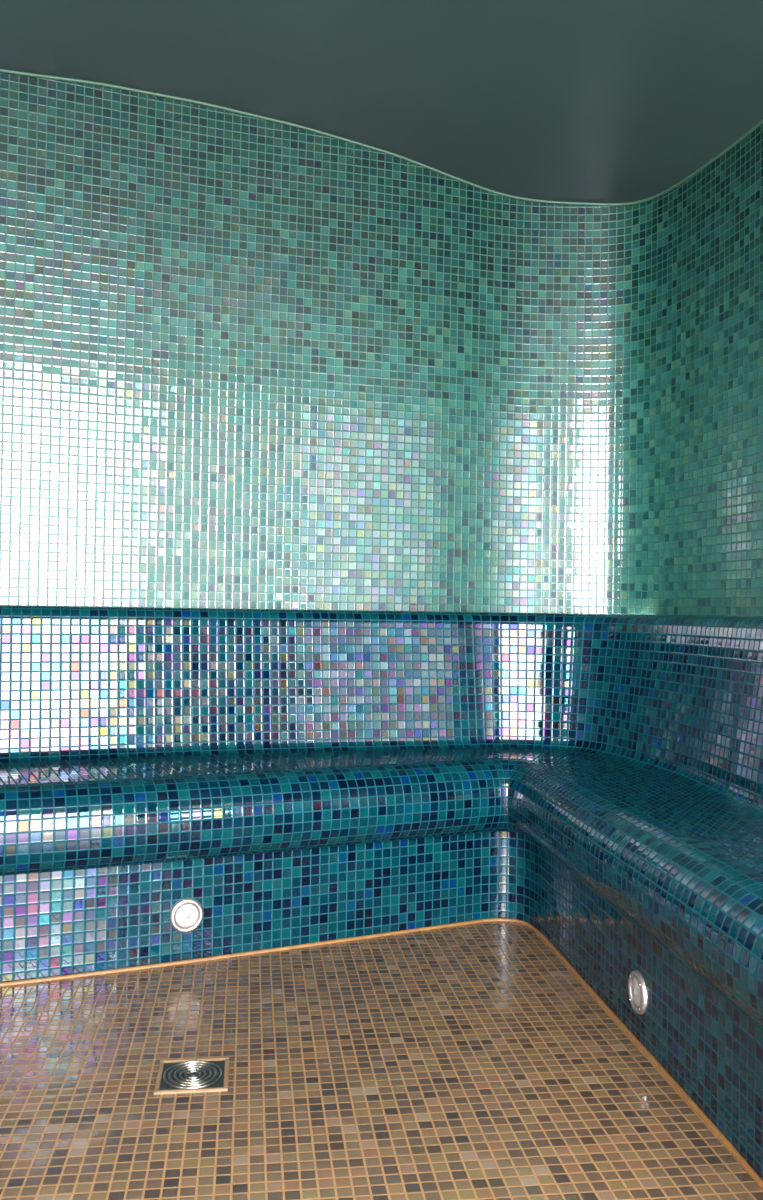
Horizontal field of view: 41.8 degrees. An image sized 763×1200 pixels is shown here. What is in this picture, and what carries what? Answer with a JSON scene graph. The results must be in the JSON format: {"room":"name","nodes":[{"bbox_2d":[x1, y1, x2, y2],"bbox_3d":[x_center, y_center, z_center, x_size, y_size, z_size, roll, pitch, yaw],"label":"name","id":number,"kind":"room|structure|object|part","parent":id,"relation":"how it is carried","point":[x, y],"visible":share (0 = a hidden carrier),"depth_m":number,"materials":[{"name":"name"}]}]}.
{"room":"spa","nodes":[
{"label":"spa","id":0,"kind":"room"},
{"bbox_2d":[0,72,762,615],"bbox_3d":[-0.670,-0.759,1.451,3.882,1.626,3.610,1,-1,0],"label":"wall","id":1,"kind":"structure","parent":0,"point":[247,362],"depth_m":3.01,"materials":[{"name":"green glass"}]},
{"bbox_2d":[0,69,762,205],"bbox_3d":[-0.654,-1.427,1.469,3.874,0.296,3.586,1,-1,0],"label":"trim","id":2,"kind":"structure","parent":1,"relation":"attached to","point":[760,123],"depth_m":3.01,"materials":[{"name":"silver metal"}]},
{"bbox_2d":[0,921,762,1199],"bbox_3d":[-0.612,0.846,1.240,4.200,0.001,4.300,1,-1,0],"label":"floor","id":3,"kind":"structure","parent":0,"point":[469,1061],"depth_m":1.77,"materials":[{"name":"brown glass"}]},
{"bbox_2d":[154,1057,228,1094],"bbox_3d":[-0.339,0.856,1.801,0.127,0.008,0.127,1,-1,-7],"label":"floor drain","id":4,"kind":"object","parent":3,"relation":"on","point":[190,1075],"visible":1,"depth_m":1.79,"materials":[{"name":"metal"}]},
{"bbox_2d":[0,605,762,1179],"bbox_3d":[-0.885,0.428,1.442,4.387,0.854,2.588,1,-1,-20],"label":"tiled bench","id":5,"kind":"object","parent":3,"relation":"on","point":[594,782],"visible":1,"depth_m":2.53,"materials":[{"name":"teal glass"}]},
{"bbox_2d":[169,898,203,932],"bbox_3d":[-0.462,0.750,2.377,0.082,0.082,0.015,1,-1,-24],"label":"recessed light","id":6,"kind":"object","parent":5,"relation":"attached to","point":[187,914],"visible":1,"depth_m":2.37,"materials":[{"name":"metal"}]},
{"bbox_3d":[-0.921,0.506,1.361,4.001,0.206,2.310,1,-1,-22],"label":"seat","id":7,"kind":"part","parent":5,"relation":"part of","materials":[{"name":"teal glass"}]},
{"bbox_3d":[-0.898,0.203,1.502,4.324,0.404,2.521,1,-1,-18],"label":"backrest","id":8,"kind":"part","parent":5,"relation":"part of","materials":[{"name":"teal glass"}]},
{"bbox_2d":[628,970,646,1014],"bbox_3d":[0.503,0.771,1.968,0.015,0.082,0.082,1,-1,-8],"label":"recessed light","id":9,"kind":"object","parent":5,"relation":"attached to","point":[637,991],"visible":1,"depth_m":1.96,"materials":[{"name":"metal"}]},
{"bbox_2d":[0,918,762,1190],"bbox_3d":[-0.822,0.841,1.230,3.421,0.011,1.872,1,-1,-24],"label":"trim","id":10,"kind":"structure","parent":3,"relation":"on","point":[702,1115],"depth_m":2.29,"materials":[{"name":"orange tile"}]},
{"bbox_2d":[0,0,762,202],"bbox_3d":[-0.630,-1.413,1.492,4.200,0.316,3.950,1,-1,0],"label":"ceiling","id":11,"kind":"structure","parent":0,"point":[586,101],"depth_m":2.62,"materials":[{"name":"grey paint"}]}
]}

